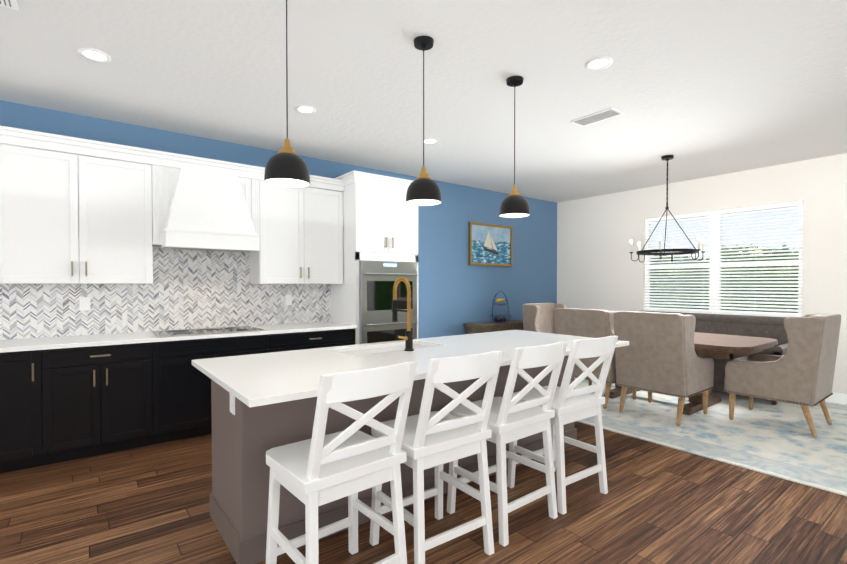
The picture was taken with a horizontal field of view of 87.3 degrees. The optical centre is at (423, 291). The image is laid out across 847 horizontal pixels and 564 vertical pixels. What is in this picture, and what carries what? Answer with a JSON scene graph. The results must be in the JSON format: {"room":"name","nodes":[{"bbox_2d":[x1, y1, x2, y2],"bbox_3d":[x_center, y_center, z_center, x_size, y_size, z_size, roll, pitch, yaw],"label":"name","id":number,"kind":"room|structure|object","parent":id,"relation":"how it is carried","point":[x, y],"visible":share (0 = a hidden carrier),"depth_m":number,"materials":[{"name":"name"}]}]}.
{"room":"dining room","nodes":[
{"label":"dining room","id":0,"kind":"room"},
{"bbox_2d":[0,100,556,338],"bbox_3d":[-1.826,-0.132,4.897,10.920,2.845,0.160,-1,1,-38],"label":"wall","id":1,"kind":"structure","parent":0,"point":[456,291],"depth_m":6.47,"materials":[{"name":"blue paint"}]},
{"bbox_2d":[0,138,163,285],"bbox_3d":[-2.893,-0.603,3.739,1.164,1.078,0.336,-1,1,-38],"label":"upper cabinet","id":2,"kind":"object","parent":1,"relation":"attached to","point":[135,282],"depth_m":3.59,"materials":[{"name":"white wood"}]},
{"bbox_2d":[0,247,330,339],"bbox_3d":[-2.989,-0.084,3.892,4.730,0.940,0.009,-1,1,-38],"label":"backsplash","id":3,"kind":"structure","parent":1,"relation":"attached to","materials":[{"name":"grey tile"}]},
{"bbox_2d":[152,165,259,251],"bbox_3d":[-2.063,-0.766,4.252,0.930,0.766,0.532,-1,1,-38],"label":"hood","id":4,"kind":"object","parent":1,"relation":"attached to","point":[196,208],"depth_m":4.08,"materials":[{"name":"white wood"}]},
{"bbox_2d":[240,174,343,285],"bbox_3d":[-1.414,-0.620,4.878,1.010,1.078,0.336,-1,1,-38],"label":"upper cabinet","id":5,"kind":"object","parent":1,"relation":"attached to","point":[302,229],"depth_m":4.74,"materials":[{"name":"white wood"}]},
{"bbox_2d":[469,222,512,265],"bbox_3d":[1.069,-0.726,6.987,0.950,0.650,0.036,-1,1,-38],"label":"picture frame","id":6,"kind":"object","parent":1,"relation":"attached to","point":[490,244],"visible":1,"depth_m":6.96,"materials":[{"name":"gold metal"}]},
{"bbox_2d":[0,421,846,563],"bbox_3d":[0.845,1.404,1.449,10.920,0.120,8.920,-1,1,-38],"label":"floor","id":7,"kind":"structure","parent":0,"point":[655,504],"depth_m":2.61,"materials":[{"name":"brown wood"}]},
{"bbox_2d":[0,350,55,472],"bbox_3d":[-3.283,0.873,3.296,0.834,0.884,0.620,-1,1,-38],"label":"base cabinet","id":8,"kind":"object","parent":7,"relation":"on","point":[27,378],"depth_m":3.23,"materials":[{"name":"black wood"}]},
{"bbox_2d":[56,342,163,462],"bbox_3d":[-2.720,0.867,3.729,0.814,0.884,0.620,-1,1,-38],"label":"base cabinet","id":9,"kind":"object","parent":7,"relation":"on","point":[109,399],"depth_m":3.52,"materials":[{"name":"black wood"}]},
{"bbox_2d":[0,322,355,353],"bbox_3d":[-2.795,0.407,3.647,4.730,0.034,0.646,-1,1,-38],"label":"countertop","id":10,"kind":"structure","parent":9,"relation":"on","point":[66,341],"depth_m":3.75,"materials":[{"name":"white stone"}]},
{"bbox_2d":[152,322,267,337],"bbox_3d":[-2.039,0.366,4.230,0.890,0.030,0.509,-1,1,-38],"label":"cooktop","id":11,"kind":"object","parent":10,"relation":"in","point":[160,331],"depth_m":4.30,"materials":[{"name":"silver metal"}]},
{"bbox_2d":[164,334,275,441],"bbox_3d":[-2.062,0.859,4.235,1.074,0.884,0.620,-1,1,-38],"label":"base cabinet","id":12,"kind":"object","parent":7,"relation":"on","point":[187,391],"depth_m":3.89,"materials":[{"name":"black wood"}]},
{"bbox_2d":[276,330,355,351],"bbox_3d":[-1.328,0.850,4.800,1.007,0.884,0.620,-1,1,-38],"label":"base cabinet","id":13,"kind":"object","parent":7,"relation":"on","point":[318,338],"depth_m":4.57,"materials":[{"name":"black wood"}]},
{"bbox_2d":[266,362,416,563],"bbox_3d":[-0.364,0.817,1.933,0.484,1.040,0.550,-1,1,-41],"label":"stool","id":14,"kind":"object","parent":7,"relation":"on","point":[319,468],"visible":1,"depth_m":1.82,"materials":[{"name":"white wood"}]},
{"bbox_2d":[328,178,417,343],"bbox_3d":[-0.577,0.034,5.342,0.860,2.500,0.658,-1,1,-38],"label":"tall cabinet","id":15,"kind":"object","parent":7,"relation":"on","point":[381,229],"depth_m":5.03,"materials":[{"name":"white wood"}]},
{"bbox_2d":[359,260,417,343],"bbox_3d":[-0.378,0.293,5.088,0.760,1.270,0.114,-1,1,-38],"label":"wall oven","id":16,"kind":"object","parent":15,"relation":"in","point":[377,278],"depth_m":5.03,"materials":[{"name":"silver metal"}]},
{"bbox_2d":[210,357,576,563],"bbox_3d":[0.019,0.873,3.219,2.768,0.888,0.654,-1,1,-38],"label":"kitchen island","id":17,"kind":"object","parent":7,"relation":"on","point":[242,436],"depth_m":2.33,"materials":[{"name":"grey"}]},
{"bbox_2d":[230,393,234,414],"bbox_3d":[-0.966,0.552,2.241,0.008,0.130,0.085,-1,1,-38],"label":"outlet","id":18,"kind":"object","parent":17,"relation":"attached to","point":[232,398],"depth_m":2.23,"materials":[{"name":"white plastic"}]},
{"bbox_2d":[192,330,627,408],"bbox_3d":[0.118,0.415,3.051,2.880,0.031,1.150,-1,1,-38],"label":"island countertop","id":19,"kind":"structure","parent":17,"relation":"on","point":[255,380],"depth_m":2.60,"materials":[{"name":"white stone"}]},
{"bbox_2d":[340,344,430,355],"bbox_3d":[-0.242,0.543,3.161,0.804,0.226,0.364,-1,1,-38],"label":"sink","id":20,"kind":"object","parent":19,"relation":"in","point":[390,347],"depth_m":3.30,"materials":[{"name":"white"}]},
{"bbox_2d":[391,277,413,350],"bbox_3d":[-0.168,0.150,3.030,0.119,0.498,0.226,-1,1,-38],"label":"faucet","id":21,"kind":"object","parent":19,"relation":"on","point":[408,338],"depth_m":2.98,"materials":[{"name":"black metal"}]},
{"bbox_2d":[369,351,502,563],"bbox_3d":[0.058,0.812,2.264,0.484,1.040,0.550,-1,1,-36],"label":"stool","id":22,"kind":"object","parent":7,"relation":"on","point":[437,440],"visible":0.96,"depth_m":2.13,"materials":[{"name":"white wood"}]},
{"bbox_2d":[463,320,523,333],"bbox_3d":[1.197,0.871,6.854,1.200,0.780,0.410,-1,1,-38],"label":"console table","id":23,"kind":"object","parent":7,"relation":"on","point":[484,327],"visible":0.33,"depth_m":6.61,"materials":[{"name":"brown wood"}]},
{"bbox_2d":[489,292,511,322],"bbox_3d":[1.186,0.236,6.842,0.356,0.486,0.356,-1,1,-38],"label":"fruit basket","id":24,"kind":"object","parent":23,"relation":"on","point":[497,319],"visible":1,"depth_m":6.80,"materials":[{"name":"black metal"}]},
{"bbox_2d":[447,342,567,546],"bbox_3d":[0.485,0.806,2.598,0.484,1.040,0.550,-1,1,-39],"label":"stool","id":25,"kind":"object","parent":7,"relation":"on","point":[514,418],"visible":0.96,"depth_m":2.46,"materials":[{"name":"white wood"}]},
{"bbox_2d":[507,336,617,514],"bbox_3d":[0.906,0.802,2.916,0.484,1.040,0.550,-1,1,-36],"label":"stool","id":26,"kind":"object","parent":7,"relation":"on","point":[570,404],"visible":0.83,"depth_m":2.78,"materials":[{"name":"white wood"}]},
{"bbox_2d":[575,378,846,495],"bbox_3d":[2.980,1.284,4.920,2.920,0.010,3.900,-1,1,-38],"label":"rug","id":27,"kind":"object","parent":7,"relation":"on","point":[766,436],"visible":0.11,"depth_m":4.06,"materials":[{"name":"fabric"}]},
{"bbox_2d":[522,303,566,333],"bbox_3d":[1.925,0.719,6.348,0.725,1.075,0.767,-1,1,-38],"label":"dining chair","id":28,"kind":"object","parent":27,"relation":"on","point":[538,317],"visible":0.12,"depth_m":6.48,"materials":[{"name":"fabric"}]},
{"bbox_2d":[554,308,635,408],"bbox_3d":[2.053,0.736,5.245,0.767,1.075,0.725,-1,1,-38],"label":"dining chair","id":29,"kind":"object","parent":27,"relation":"on","point":[594,323],"visible":0.31,"depth_m":4.93,"materials":[{"name":"fabric"}]},
{"bbox_2d":[614,311,715,425],"bbox_3d":[2.510,0.745,4.651,0.767,1.075,0.725,-1,1,-38],"label":"dining chair","id":30,"kind":"object","parent":27,"relation":"on","point":[657,354],"visible":1,"depth_m":4.38,"materials":[{"name":"fabric"}]},
{"bbox_2d":[604,332,777,414],"bbox_3d":[2.799,0.890,5.216,1.160,0.768,2.000,-1,1,-38],"label":"dining table","id":31,"kind":"object","parent":27,"relation":"on","point":[723,346],"visible":0.38,"depth_m":4.58,"materials":[{"name":"brown wood"}]},
{"bbox_2d":[639,310,788,404],"bbox_3d":[3.641,0.785,5.838,0.715,0.958,1.890,-1,1,-38],"label":"bench","id":32,"kind":"object","parent":27,"relation":"on","point":[759,326],"visible":0.25,"depth_m":5.52,"materials":[{"name":"fabric"}]},
{"bbox_2d":[722,313,840,436],"bbox_3d":[3.501,0.750,4.351,0.725,1.075,0.767,-1,1,-38],"label":"dining chair","id":33,"kind":"object","parent":27,"relation":"on","point":[800,372],"visible":1,"depth_m":4.03,"materials":[{"name":"fabric"}]},
{"bbox_2d":[0,0,846,202],"bbox_3d":[0.845,-1.560,1.403,10.920,0.120,8.920,-1,1,-38],"label":"ceiling","id":34,"kind":"structure","parent":0,"point":[697,89],"depth_m":3.22,"materials":[{"name":"white paint"}]},
{"bbox_2d":[0,0,18,10],"bbox_3d":[-2.164,-1.507,2.167,0.250,0.009,0.360,-1,1,-38],"label":"ceiling vent","id":35,"kind":"object","parent":34,"relation":"in","point":[12,4],"visible":1,"depth_m":2.33,"materials":[{"name":"white"}]},
{"bbox_2d":[77,48,110,62],"bbox_3d":[-2.117,-1.518,2.859,0.176,0.008,0.176,-1,1,-38],"label":"recessed light","id":36,"kind":"object","parent":34,"relation":"in","point":[94,55],"visible":1,"depth_m":2.85,"materials":[{"name":"white"}]},
{"bbox_2d":[264,0,309,187],"bbox_3d":[-0.672,-1.022,2.187,0.216,0.979,0.216,-1,1,-38],"label":"pendant light","id":37,"kind":"object","parent":34,"relation":"hanging from","point":[286,166],"visible":1,"depth_m":2.14,"materials":[{"name":"black metal"}]},
{"bbox_2d":[295,105,315,113],"bbox_3d":[-0.996,-1.532,3.747,0.176,0.008,0.176,-1,1,-38],"label":"recessed light","id":38,"kind":"object","parent":34,"relation":"in","point":[305,109],"visible":1,"depth_m":3.75,"materials":[{"name":"white"}]},
{"bbox_2d":[406,35,440,205],"bbox_3d":[0.001,-1.030,2.705,0.216,0.979,0.216,-1,1,-38],"label":"pendant light","id":39,"kind":"object","parent":34,"relation":"hanging from","point":[423,189],"visible":1,"depth_m":2.66,"materials":[{"name":"black metal"}]},
{"bbox_2d":[422,138,438,143],"bbox_3d":[0.068,-1.545,4.579,0.176,0.008,0.176,-1,1,-38],"label":"recessed light","id":40,"kind":"object","parent":34,"relation":"in","point":[430,141],"visible":0.98,"depth_m":4.58,"materials":[{"name":"white"}]},
{"bbox_2d":[499,76,529,217],"bbox_3d":[0.659,-1.038,3.211,0.216,0.979,0.216,-1,1,-38],"label":"pendant light","id":41,"kind":"object","parent":34,"relation":"hanging from","point":[514,204],"visible":1,"depth_m":3.17,"materials":[{"name":"black metal"}]},
{"bbox_2d":[570,107,623,126],"bbox_3d":[1.530,-1.534,3.925,0.200,0.009,0.400,-1,1,-38],"label":"ceiling vent","id":42,"kind":"object","parent":34,"relation":"in","point":[605,114],"visible":0.98,"depth_m":3.91,"materials":[{"name":"white metal"}]},
{"bbox_2d":[585,56,612,69],"bbox_3d":[1.170,-1.520,2.966,0.176,0.008,0.176,-1,1,-38],"label":"recessed light","id":43,"kind":"object","parent":34,"relation":"in","point":[599,63],"visible":1,"depth_m":2.96,"materials":[{"name":"white"}]},
{"bbox_2d":[629,155,704,262],"bbox_3d":[2.821,-0.953,5.142,0.796,1.208,0.791,-1,1,-38],"label":"chandelier","id":44,"kind":"object","parent":34,"relation":"hanging from","point":[672,251],"visible":1,"depth_m":5.12,"materials":[{"name":"black metal"}]},
{"bbox_2d":[557,153,846,393],"bbox_3d":[5.158,-0.128,4.644,0.160,2.845,8.760,-1,1,-38],"label":"wall","id":45,"kind":"structure","parent":0,"point":[598,268],"depth_m":6.20,"materials":[{"name":"white paint"}]},
{"bbox_2d":[643,201,803,316],"bbox_3d":[4.002,-0.387,6.097,0.105,1.421,1.900,-1,1,-38],"label":"window","id":46,"kind":"structure","parent":45,"relation":"in","point":[714,264],"depth_m":6.06,"materials":[{"name":"white"}]},
{"bbox_2d":[644,201,802,316],"bbox_3d":[3.977,-0.396,6.078,0.038,1.398,1.876,-1,1,-38],"label":"window blinds","id":47,"kind":"object","parent":46,"relation":"attached to","point":[771,206],"visible":0.88,"depth_m":5.90,"materials":[{"name":"white plastic"}]},
{"bbox_2d":[825,392,846,404],"bbox_3d":[5.040,1.230,4.675,0.014,0.130,8.599,-1,1,-38],"label":"baseboard","id":48,"kind":"structure","parent":45,"relation":"attached to","point":[836,397],"depth_m":5.06,"materials":[{"name":"white"}]},
{"label":"outside","id":49,"kind":"structure","parent":0,"visible":0},
{"bbox_2d":[650,206,798,312],"bbox_3d":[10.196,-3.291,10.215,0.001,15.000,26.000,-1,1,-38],"label":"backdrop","id":50,"kind":"structure","parent":49,"point":[729,261],"depth_m":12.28,"materials":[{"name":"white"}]}
]}

